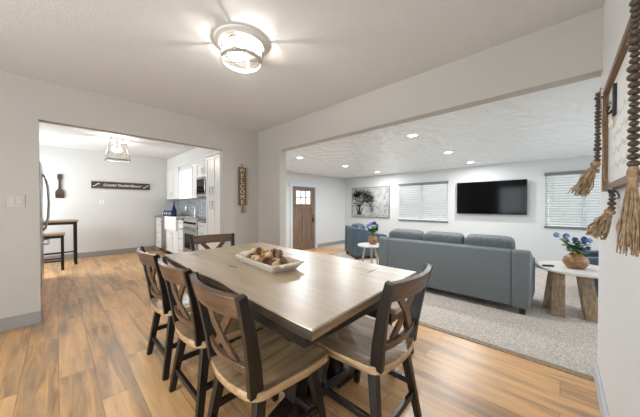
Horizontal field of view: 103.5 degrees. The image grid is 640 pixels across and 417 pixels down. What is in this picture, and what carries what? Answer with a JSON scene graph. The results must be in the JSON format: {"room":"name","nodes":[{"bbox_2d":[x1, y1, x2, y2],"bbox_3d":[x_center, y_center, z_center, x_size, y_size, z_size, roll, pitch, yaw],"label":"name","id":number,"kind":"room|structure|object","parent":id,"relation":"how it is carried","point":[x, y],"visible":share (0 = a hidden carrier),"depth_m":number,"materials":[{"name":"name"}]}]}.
{"room":"dining room","nodes":[
{"label":"dining room","id":0,"kind":"room"},
{"bbox_2d":[39,145,178,255],"bbox_3d":[-5.173,-0.104,5.888,0.100,2.420,3.440,1,1,44],"label":"wall","id":1,"kind":"structure","parent":0,"point":[126,218],"depth_m":5.89,"materials":[{"name":"grey paint"}]},
{"bbox_2d":[55,174,63,197],"bbox_3d":[-5.559,-0.480,5.388,0.026,0.512,0.140,1,1,44],"label":"utensil","id":2,"kind":"object","parent":1,"relation":"attached to","point":[59,193],"visible":1,"depth_m":5.38,"materials":[{"name":"brown wood"}]},
{"bbox_2d":[44,246,154,261],"bbox_3d":[-5.308,1.050,5.677,0.015,0.118,2.730,1,1,44],"label":"baseboard","id":3,"kind":"structure","parent":1,"relation":"attached to","point":[147,248],"depth_m":5.86,"materials":[{"name":"grey"}]},
{"bbox_2d":[91,181,149,189],"bbox_3d":[-4.820,-0.552,6.155,0.030,0.164,1.140,1,1,44],"label":"word sign","id":4,"kind":"object","parent":1,"relation":"attached to","point":[94,184],"visible":1,"depth_m":6.11,"materials":[{"name":"brown wood"}]},
{"bbox_2d":[0,71,257,318],"bbox_3d":[-2.653,-0.070,2.745,0.110,2.420,4.490,1,1,44],"label":"wall","id":5,"kind":"structure","parent":0,"point":[25,102],"depth_m":2.54,"materials":[{"name":"grey paint"}]},
{"bbox_2d":[6,195,24,206],"bbox_3d":[-2.896,-0.070,2.404,0.011,0.117,0.114,1,1,44],"label":"light switch","id":6,"kind":"object","parent":5,"relation":"attached to","point":[12,200],"visible":1,"depth_m":2.40,"materials":[{"name":"beige plastic"}]},
{"bbox_2d":[0,311,40,331],"bbox_3d":[-2.573,1.081,2.750,0.015,0.118,4.390,1,1,44],"label":"baseboard","id":7,"kind":"structure","parent":5,"relation":"attached to","point":[14,322],"depth_m":2.42,"materials":[{"name":"grey wood"}]},
{"bbox_2d":[238,164,245,212],"bbox_3d":[-1.258,-0.323,4.088,0.054,0.803,0.136,1,1,44],"label":"welcome sign","id":8,"kind":"object","parent":5,"relation":"attached to","point":[241,171],"visible":1,"depth_m":4.08,"materials":[{"name":"brown wood"}]},
{"bbox_2d":[179,168,190,198],"bbox_3d":[-3.152,-0.564,5.911,0.850,0.670,0.022,1,1,44],"label":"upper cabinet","id":9,"kind":"structure","parent":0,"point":[185,175],"depth_m":5.91,"materials":[{"name":"white wood"}]},
{"bbox_2d":[167,147,217,198],"bbox_3d":[-2.653,-0.771,5.634,3.880,1.080,0.304,1,1,44],"label":"wall","id":10,"kind":"structure","parent":0,"point":[183,161],"depth_m":5.80,"materials":[{"name":"grey paint"}]},
{"bbox_2d":[166,167,185,199],"bbox_3d":[-3.727,-0.626,6.621,0.945,0.775,0.341,1,1,44],"label":"upper cabinet","id":11,"kind":"object","parent":10,"relation":"attached to","point":[173,175],"visible":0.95,"depth_m":6.47,"materials":[{"name":"white paint"}]},
{"bbox_2d":[191,162,206,198],"bbox_3d":[-2.647,-0.615,5.585,0.310,0.775,0.341,1,1,44],"label":"upper cabinet","id":12,"kind":"object","parent":10,"relation":"attached to","point":[194,164],"visible":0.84,"depth_m":5.51,"materials":[{"name":"white paint"}]},
{"bbox_2d":[196,159,205,177],"bbox_3d":[-2.271,-0.825,5.223,0.720,0.347,0.341,1,1,44],"label":"upper cabinet","id":13,"kind":"object","parent":10,"relation":"attached to","point":[201,164],"visible":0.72,"depth_m":5.19,"materials":[{"name":"white paint"}]},
{"bbox_2d":[196,176,205,196],"bbox_3d":[-2.281,-0.447,5.216,0.710,0.400,0.370,1,1,44],"label":"microwave","id":14,"kind":"object","parent":13,"relation":"attached to","point":[201,181],"visible":0.38,"depth_m":5.18,"materials":[{"name":"silver metal"}]},
{"bbox_2d":[0,250,600,416],"bbox_3d":[-2.594,1.250,2.785,8.220,0.220,4.610,1,1,44],"label":"floor","id":15,"kind":"structure","parent":0,"point":[86,356],"depth_m":1.75,"materials":[{"name":"brown wood"}]},
{"bbox_2d":[39,162,49,286],"bbox_3d":[-4.391,0.234,3.515,0.900,1.755,0.872,1,1,44],"label":"refrigerator","id":16,"kind":"object","parent":15,"relation":"on","point":[42,227],"visible":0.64,"depth_m":3.74,"materials":[{"name":"grey metal"}]},
{"bbox_2d":[44,232,64,269],"bbox_3d":[-4.898,0.788,4.581,0.360,0.665,0.380,1,1,44],"label":"bar stool","id":17,"kind":"object","parent":15,"relation":"on","point":[58,234],"visible":0.54,"depth_m":4.57,"materials":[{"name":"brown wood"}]},
{"bbox_2d":[44,219,78,264],"bbox_3d":[-5.387,0.676,4.793,0.440,0.885,1.150,1,1,44],"label":"bar table","id":18,"kind":"object","parent":15,"relation":"on","point":[68,221],"visible":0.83,"depth_m":5.02,"materials":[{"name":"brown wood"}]},
{"bbox_2d":[156,217,162,250],"bbox_3d":[-3.952,0.663,6.675,0.463,0.870,0.617,1,1,44],"label":"base cabinet","id":19,"kind":"object","parent":15,"relation":"on","point":[158,223],"visible":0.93,"depth_m":6.51,"materials":[{"name":"white paint"}]},
{"bbox_2d":[155,215,202,219],"bbox_3d":[-3.384,0.214,6.136,2.135,0.040,0.608,1,1,44],"label":"countertop","id":20,"kind":"structure","parent":19,"relation":"on","point":[160,216],"depth_m":6.11,"materials":[{"name":"stone"}]},
{"bbox_2d":[169,210,175,215],"bbox_3d":[-3.669,0.120,6.275,0.140,0.145,0.144,1,1,44],"label":"canister","id":21,"kind":"object","parent":20,"relation":"on","point":[172,212],"visible":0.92,"depth_m":6.23,"materials":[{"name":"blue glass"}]},
{"bbox_2d":[172,202,176,215],"bbox_3d":[-3.698,0.011,6.387,0.120,0.360,0.120,1,1,44],"label":"bottle","id":22,"kind":"object","parent":20,"relation":"on","point":[173,207],"visible":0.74,"depth_m":6.37,"materials":[{"name":"blue glass"}]},
{"bbox_2d":[165,216,187,230],"bbox_3d":[-3.230,0.334,5.883,0.820,0.305,0.485,1,1,44],"label":"farmhouse sink","id":23,"kind":"object","parent":20,"relation":"in","point":[171,223],"visible":0.39,"depth_m":5.67,"materials":[{"name":"white ceramic"}]},
{"bbox_2d":[185,202,196,216],"bbox_3d":[-3.057,0.019,6.006,0.134,0.352,0.244,1,1,44],"label":"faucet","id":24,"kind":"object","parent":20,"relation":"on","point":[195,211],"visible":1,"depth_m":6.07,"materials":[{"name":"silver metal"}]},
{"bbox_2d":[160,218,169,253],"bbox_3d":[-3.639,0.667,6.366,0.409,0.868,0.629,1,1,44],"label":"dishwasher","id":25,"kind":"object","parent":15,"relation":"on","point":[163,230],"visible":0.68,"depth_m":6.17,"materials":[{"name":"grey metal"}]},
{"bbox_2d":[166,229,177,253],"bbox_3d":[-3.182,0.798,5.938,0.838,0.615,0.617,1,1,44],"label":"base cabinet","id":26,"kind":"object","parent":15,"relation":"on","point":[171,236],"visible":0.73,"depth_m":5.75,"materials":[{"name":"white paint"}]},
{"bbox_2d":[136,246,222,380],"bbox_3d":[-1.081,0.722,1.958,0.474,0.861,0.543,1,1,44],"label":"dining chair","id":27,"kind":"object","parent":15,"relation":"on","point":[160,303],"visible":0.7,"depth_m":1.75,"materials":[{"name":"brown wood"}]},
{"bbox_2d":[178,220,183,252],"bbox_3d":[-2.749,0.675,5.521,0.358,0.870,0.617,1,1,44],"label":"base cabinet","id":28,"kind":"object","parent":15,"relation":"on","point":[180,222],"visible":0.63,"depth_m":5.34,"materials":[{"name":"white paint"}]},
{"bbox_2d":[181,217,205,251],"bbox_3d":[-2.365,0.654,5.118,0.745,0.922,0.657,1,1,44],"label":"range oven","id":29,"kind":"object","parent":15,"relation":"on","point":[190,228],"visible":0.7,"depth_m":4.94,"materials":[{"name":"grey metal"}]},
{"bbox_2d":[198,222,205,249],"bbox_3d":[-1.923,0.684,4.729,0.421,0.870,0.617,1,1,44],"label":"base cabinet","id":30,"kind":"object","parent":15,"relation":"on","point":[201,226],"visible":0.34,"depth_m":4.56,"materials":[{"name":"white paint"}]},
{"bbox_2d":[158,256,263,416],"bbox_3d":[-0.670,0.726,1.563,0.474,0.861,0.543,1,1,44],"label":"dining chair","id":31,"kind":"object","parent":15,"relation":"on","point":[189,330],"visible":0.62,"depth_m":1.38,"materials":[{"name":"brown wood"}]},
{"bbox_2d":[189,233,234,250],"bbox_3d":[-1.035,0.715,2.600,0.474,0.861,0.543,-1,1,-40],"label":"dining chair","id":32,"kind":"object","parent":15,"relation":"on","point":[222,238],"visible":0.26,"depth_m":2.77,"materials":[{"name":"brown wood"}]},
{"bbox_2d":[205,151,219,248],"bbox_3d":[-1.574,0.103,4.374,0.565,2.040,0.637,1,1,44],"label":"pantry cabinet","id":33,"kind":"object","parent":15,"relation":"on","point":[212,159],"visible":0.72,"depth_m":4.15,"materials":[{"name":"white paint"}]},
{"bbox_2d":[189,272,327,416],"bbox_3d":[-0.287,0.730,1.196,0.474,0.861,0.543,1,1,44],"label":"dining chair","id":34,"kind":"object","parent":15,"relation":"on","point":[260,365],"visible":0.97,"depth_m":1.08,"materials":[{"name":"brown wood"}]},
{"bbox_2d":[164,242,416,416],"bbox_3d":[-0.349,0.770,1.838,1.858,0.760,1.002,1,1,44],"label":"dining table","id":35,"kind":"object","parent":15,"relation":"on","point":[305,304],"visible":0.65,"depth_m":1.35,"materials":[{"name":"brown wood"}]},
{"bbox_2d":[235,250,303,272],"bbox_3d":[-0.365,0.361,1.747,0.248,0.058,0.600,-1,1,-42],"label":"serving tray","id":36,"kind":"object","parent":35,"relation":"on","point":[285,267],"visible":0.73,"depth_m":1.60,"materials":[{"name":"white ceramic"}]},
{"bbox_2d":[261,257,270,263],"bbox_3d":[-0.352,0.345,1.643,0.059,0.066,0.065,0,1,32],"label":"pine cone","id":37,"kind":"object","parent":36,"relation":"in","point":[264,260],"visible":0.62,"depth_m":1.63,"materials":[{"name":"brown plant"}]},
{"bbox_2d":[267,259,275,265],"bbox_3d":[-0.302,0.347,1.607,0.059,0.054,0.058,1,1,41],"label":"pine cone","id":38,"kind":"object","parent":36,"relation":"in","point":[272,260],"visible":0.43,"depth_m":1.60,"materials":[{"name":"brown plant"}]},
{"bbox_2d":[272,261,279,265],"bbox_3d":[-0.271,0.354,1.558,0.056,0.059,0.060,0,1,-4],"label":"flower ball","id":39,"kind":"object","parent":36,"relation":"in","point":[276,263],"visible":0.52,"depth_m":1.54,"materials":[{"name":"beige plant"}]},
{"bbox_2d":[279,258,286,264],"bbox_3d":[-0.234,0.346,1.600,0.055,0.067,0.058,0,1,24],"label":"pine cone","id":40,"kind":"object","parent":36,"relation":"in","point":[282,261],"visible":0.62,"depth_m":1.59,"materials":[{"name":"brown plant"}]},
{"label":"flower ball","id":41,"kind":"object","parent":36,"relation":"in","visible":0},
{"bbox_2d":[264,251,272,258],"bbox_3d":[-0.338,0.311,1.675,0.054,0.058,0.060,1,1,43],"label":"flower ball","id":42,"kind":"object","parent":41,"relation":"on","point":[269,254],"visible":0.93,"depth_m":1.66,"materials":[{"name":"beige plant"}]},
{"label":"pine cone","id":43,"kind":"object","parent":36,"relation":"in","visible":0},
{"bbox_2d":[275,249,282,258],"bbox_3d":[-0.275,0.305,1.693,0.061,0.061,0.062,-1,1,-41],"label":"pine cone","id":44,"kind":"object","parent":43,"relation":"on","point":[278,252],"visible":0.96,"depth_m":1.67,"materials":[{"name":"brown plant"}]},
{"label":"pine cone","id":45,"kind":"object","parent":36,"relation":"in","visible":0},
{"bbox_2d":[256,247,261,255],"bbox_3d":[-0.431,0.306,1.788,0.050,0.063,0.050,0,1,1],"label":"pine cone","id":46,"kind":"object","parent":45,"relation":"on","point":[259,249],"visible":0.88,"depth_m":1.78,"materials":[{"name":"brown plant"}]},
{"bbox_2d":[311,263,432,416],"bbox_3d":[0.281,0.729,1.354,0.543,0.861,0.474,1,1,43],"label":"dining chair","id":47,"kind":"object","parent":15,"relation":"on","point":[374,347],"visible":0.91,"depth_m":1.24,"materials":[{"name":"brown wood"}]},
{"bbox_2d":[367,298,413,369],"bbox_3d":[0.142,0.920,2.354,1.400,0.455,0.360,1,1,44],"label":"bench","id":48,"kind":"object","parent":15,"relation":"on","point":[395,311],"visible":0.19,"depth_m":1.83,"materials":[{"name":"brown wood"}]},
{"bbox_2d":[0,0,604,159],"bbox_3d":[-2.594,-1.330,2.757,8.220,0.100,4.610,1,1,44],"label":"ceiling","id":49,"kind":"structure","parent":0,"point":[160,54],"depth_m":2.00,"materials":[{"name":"white paint"}]},
{"bbox_2d":[104,137,129,162],"bbox_3d":[-3.798,-1.096,4.725,0.342,0.411,0.342,1,1,44],"label":"lantern","id":50,"kind":"object","parent":49,"relation":"attached to","point":[117,140],"visible":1,"depth_m":4.72,"materials":[{"name":"silver metal"}]},
{"bbox_2d":[213,24,267,72],"bbox_3d":[-0.600,-1.194,1.934,0.400,0.155,0.400,1,1,44],"label":"ceiling light","id":51,"kind":"object","parent":49,"relation":"attached to","point":[239,41],"visible":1,"depth_m":1.87,"materials":[{"name":"white glass"}]},
{"bbox_2d":[286,171,344,247],"bbox_3d":[-0.819,-0.013,7.685,0.120,2.640,4.940,1,1,44],"label":"wall","id":52,"kind":"structure","parent":0,"point":[331,190],"depth_m":8.68,"materials":[{"name":"grey paint"}]},
{"bbox_2d":[289,182,318,249],"bbox_3d":[-0.517,0.261,7.960,0.140,2.085,1.230,1,1,44],"label":"door","id":53,"kind":"structure","parent":52,"relation":"in","point":[302,197],"depth_m":7.95,"materials":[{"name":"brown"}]},
{"bbox_2d":[318,240,344,246],"bbox_3d":[-0.770,1.248,7.652,0.015,0.118,4.940,1,1,44],"label":"baseboard","id":54,"kind":"structure","parent":52,"relation":"attached to","point":[340,241],"depth_m":8.87,"materials":[{"name":"grey"}]},
{"bbox_2d":[179,7,603,246],"bbox_3d":[-1.095,0.022,4.435,8.080,2.640,0.134,1,1,44],"label":"wall","id":55,"kind":"structure","parent":0,"point":[570,51],"depth_m":2.28,"materials":[{"name":"grey paint"}]},
{"bbox_2d":[286,76,600,178],"bbox_3d":[1.894,-1.121,5.141,7.500,0.100,5.040,1,1,44],"label":"ceiling","id":56,"kind":"structure","parent":0,"point":[556,122],"depth_m":3.86,"materials":[{"name":"white paint"}]},
{"bbox_2d":[406,133,418,136],"bbox_3d":[1.331,-1.051,3.631,0.180,0.006,0.180,1,1,44],"label":"recessed light","id":57,"kind":"object","parent":56,"relation":"in","point":[413,134],"visible":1,"depth_m":3.63,"materials":[{"name":"white"}]},
{"bbox_2d":[304,243,597,376],"bbox_3d":[1.755,1.408,5.024,7.500,0.156,5.440,1,1,44],"label":"floor","id":58,"kind":"structure","parent":0,"point":[571,341],"depth_m":3.00,"materials":[{"name":"carpet"}]},
{"bbox_2d":[345,223,386,258],"bbox_3d":[1.249,0.865,7.018,0.897,0.898,0.930,0,1,-12],"label":"armchair","id":59,"kind":"object","parent":58,"relation":"on","point":[355,234],"visible":0.73,"depth_m":6.58,"materials":[{"name":"fabric"}]},
{"bbox_2d":[351,223,365,229],"bbox_3d":[1.079,0.644,6.978,0.284,0.461,0.575,0,1,-12],"label":"cushion","id":60,"kind":"object","parent":59,"relation":"on","point":[358,225],"depth_m":6.75,"materials":[{"name":"blue fabric"}]},
{"bbox_2d":[358,243,378,264],"bbox_3d":[1.108,1.059,5.530,0.560,0.548,0.560,1,1,44],"label":"side table","id":61,"kind":"object","parent":58,"relation":"on","point":[364,245],"visible":0.66,"depth_m":5.48,"materials":[{"name":"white wood"}]},
{"bbox_2d":[368,235,377,244],"bbox_3d":[1.164,0.685,5.542,0.216,0.200,0.216,1,1,44],"label":"vase","id":62,"kind":"object","parent":61,"relation":"on","point":[372,239],"visible":1,"depth_m":5.47,"materials":[{"name":"brown wood"}]},
{"bbox_2d":[379,229,534,314],"bbox_3d":[2.149,0.861,4.210,2.150,0.967,0.897,1,1,44],"label":"sofa","id":63,"kind":"object","parent":58,"relation":"on","point":[481,266],"visible":0.98,"depth_m":3.64,"materials":[{"name":"grey fabric"}]},
{"bbox_2d":[389,229,423,239],"bbox_3d":[1.563,0.641,4.528,0.608,0.539,0.299,1,1,44],"label":"cushion","id":64,"kind":"object","parent":63,"relation":"on","point":[407,234],"depth_m":4.40,"materials":[{"name":"grey fabric"}]},
{"bbox_2d":[423,231,464,243],"bbox_3d":[2.011,0.646,4.099,0.608,0.539,0.299,1,1,44],"label":"cushion","id":65,"kind":"object","parent":63,"relation":"on","point":[430,236],"depth_m":3.98,"materials":[{"name":"grey fabric"}]},
{"bbox_2d":[464,234,515,249],"bbox_3d":[2.458,0.650,3.670,0.608,0.539,0.299,1,1,44],"label":"cushion","id":66,"kind":"object","parent":63,"relation":"on","point":[480,240],"depth_m":3.55,"materials":[{"name":"grey fabric"}]},
{"bbox_2d":[535,261,598,321],"bbox_3d":[3.405,1.076,3.346,0.840,0.584,0.853,1,1,44],"label":"end table","id":67,"kind":"object","parent":58,"relation":"on","point":[554,295],"visible":0.81,"depth_m":3.20,"materials":[{"name":"brown wood"}]},
{"bbox_2d":[562,253,589,268],"bbox_3d":[3.364,0.689,3.321,0.262,0.190,0.262,1,1,44],"label":"vase","id":68,"kind":"object","parent":67,"relation":"on","point":[575,261],"visible":0.98,"depth_m":3.25,"materials":[{"name":"brown wood"}]},
{"bbox_2d":[553,232,577,253],"bbox_3d":[3.236,0.499,3.346,0.264,0.371,0.191,0,1,21],"label":"flower","id":69,"kind":"object","parent":68,"relation":"in","point":[555,234],"visible":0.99,"depth_m":3.33,"materials":[{"name":"blue plant"}]},
{"bbox_2d":[561,233,579,252],"bbox_3d":[3.287,0.503,3.298,0.234,0.364,0.166,1,1,44],"label":"flower","id":70,"kind":"object","parent":68,"relation":"in","point":[565,235],"visible":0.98,"depth_m":3.29,"materials":[{"name":"blue plant"}]},
{"bbox_2d":[571,240,580,250],"bbox_3d":[3.361,0.548,3.309,0.160,0.272,0.232,0,1,25],"label":"flower","id":71,"kind":"object","parent":68,"relation":"in","point":[574,241],"visible":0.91,"depth_m":3.28,"materials":[{"name":"blue plant"}]},
{"bbox_2d":[574,247,585,253],"bbox_3d":[3.370,0.590,3.289,0.138,0.191,0.185,1,1,44],"label":"flower","id":72,"kind":"object","parent":68,"relation":"in","point":[583,249],"visible":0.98,"depth_m":3.25,"materials":[{"name":"blue plant"}]},
{"bbox_2d":[577,239,586,253],"bbox_3d":[3.391,0.542,3.297,0.148,0.285,0.209,0,1,-27],"label":"flower","id":73,"kind":"object","parent":68,"relation":"in","point":[583,240],"visible":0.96,"depth_m":3.28,"materials":[{"name":"blue plant"}]},
{"bbox_2d":[578,238,592,254],"bbox_3d":[3.450,0.536,3.325,0.216,0.298,0.193,0,1,-33],"label":"flower","id":74,"kind":"object","parent":68,"relation":"in","point":[589,240],"visible":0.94,"depth_m":3.30,"materials":[{"name":"blue plant"}]},
{"bbox_2d":[579,246,592,254],"bbox_3d":[3.424,0.586,3.309,0.176,0.198,0.155,0,1,-1],"label":"flower","id":75,"kind":"object","parent":68,"relation":"in","point":[587,247],"visible":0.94,"depth_m":3.26,"materials":[{"name":"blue plant"}]},
{"bbox_2d":[576,250,598,297],"bbox_3d":[4.428,0.901,3.716,0.897,0.898,0.920,1,1,44],"label":"armchair","id":76,"kind":"object","parent":58,"relation":"on","point":[593,257],"visible":0.02,"depth_m":3.62,"materials":[{"name":"fabric"}]},
{"bbox_2d":[345,155,599,261],"bbox_3d":[3.574,-0.005,6.978,7.400,2.640,0.120,1,1,44],"label":"wall","id":77,"kind":"structure","parent":0,"point":[528,231],"depth_m":6.16,"materials":[{"name":"grey paint"}]},
{"bbox_2d":[352,186,389,217],"bbox_3d":[1.706,-0.215,8.659,1.486,1.035,0.036,1,1,44],"label":"painting","id":78,"kind":"object","parent":77,"relation":"attached to","point":[374,202],"visible":1,"depth_m":8.59,"materials":[{"name":"fabric"}]},
{"bbox_2d":[398,183,447,222],"bbox_3d":[3.028,-0.178,7.465,1.455,1.145,0.110,1,1,44],"label":"window","id":79,"kind":"structure","parent":77,"relation":"in","point":[404,219],"depth_m":7.32,"materials":[{"name":"grey plastic"}]},
{"bbox_2d":[398,181,447,220],"bbox_3d":[2.998,-0.211,7.433,1.455,1.098,0.073,1,1,44],"label":"window blind","id":80,"kind":"object","parent":79,"relation":"attached to","point":[441,197],"visible":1,"depth_m":7.40,"materials":[{"name":"grey plastic"}]},
{"bbox_2d":[457,179,526,214],"bbox_3d":[4.187,-0.261,6.230,1.445,0.821,0.107,1,1,44],"label":"television","id":81,"kind":"object","parent":77,"relation":"attached to","point":[503,197],"visible":1,"depth_m":6.13,"materials":[{"name":"black metal"}]},
{"bbox_2d":[544,176,586,229],"bbox_3d":[5.429,-0.163,5.163,1.252,1.205,0.110,1,1,44],"label":"window","id":82,"kind":"structure","parent":77,"relation":"in","point":[545,226],"depth_m":5.41,"materials":[{"name":"grey plastic"}]},
{"bbox_2d":[544,169,599,226],"bbox_3d":[5.399,-0.197,5.131,1.252,1.158,0.073,1,1,44],"label":"window blind","id":83,"kind":"object","parent":82,"relation":"attached to","point":[567,173],"visible":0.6,"depth_m":5.30,"materials":[{"name":"grey plastic"}]},
{"bbox_2d":[419,321,593,381],"bbox_3d":[0.651,1.151,2.844,3.340,0.036,0.068,1,1,44],"label":"trim","id":84,"kind":"structure","parent":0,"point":[554,366],"depth_m":1.99,"materials":[{"name":"brown wood"}]},
{"bbox_2d":[597,0,639,416],"bbox_3d":[0.730,0.074,-0.415,1.270,2.640,4.610,1,1,44],"label":"wall","id":85,"kind":"structure","parent":0,"point":[618,355],"depth_m":1.13,"materials":[{"name":"white paint"}]},
{"bbox_2d":[594,362,609,416],"bbox_3d":[0.300,1.110,0.076,0.016,0.118,4.508,1,1,44],"label":"baseboard","id":86,"kind":"structure","parent":85,"relation":"attached to","point":[602,403],"depth_m":1.45,"materials":[{"name":"grey wood"}]},
{"bbox_2d":[601,13,639,191],"bbox_3d":[1.140,-0.350,0.946,0.027,0.530,1.090,1,1,44],"label":"framed sign","id":87,"kind":"object","parent":85,"relation":"attached to","point":[615,140],"visible":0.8,"depth_m":1.06,"materials":[{"name":"white"}]},
{"bbox_2d":[567,88,616,239],"bbox_3d":[1.344,-0.244,1.258,0.131,0.772,0.383,1,1,39],"label":"bead garland","id":88,"kind":"object","parent":87,"relation":"hanging from","point":[583,188],"visible":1,"depth_m":1.32,"materials":[{"name":"brown wood"}]},
{"bbox_2d":[605,83,616,116],"bbox_3d":[1.313,-0.487,1.140,0.033,0.140,0.040,1,1,44],"label":"wall hook","id":89,"kind":"object","parent":87,"relation":"attached to","point":[613,110],"visible":1,"depth_m":1.12,"materials":[{"name":"black metal"}]},
{"bbox_2d":[608,101,613,128],"bbox_3d":[1.346,-0.436,1.169,0.093,0.121,0.018,0,1,-38],"label":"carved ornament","id":90,"kind":"object","parent":89,"relation":"hanging from","point":[610,118],"visible":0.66,"depth_m":1.17,"materials":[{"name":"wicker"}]},
{"bbox_2d":[607,187,619,198],"bbox_3d":[1.234,-0.063,1.061,0.029,0.049,0.206,1,1,44],"label":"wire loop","id":91,"kind":"object","parent":87,"relation":"hanging from","point":[617,192],"visible":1,"depth_m":1.02,"materials":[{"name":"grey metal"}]},
{"bbox_2d":[616,0,639,256],"bbox_3d":[0.806,-0.250,0.652,0.048,0.751,0.047,0,1,-17],"label":"bead garland","id":92,"kind":"object","parent":87,"relation":"hanging from","point":[629,226],"visible":1,"depth_m":0.65,"materials":[{"name":"brown wood"}]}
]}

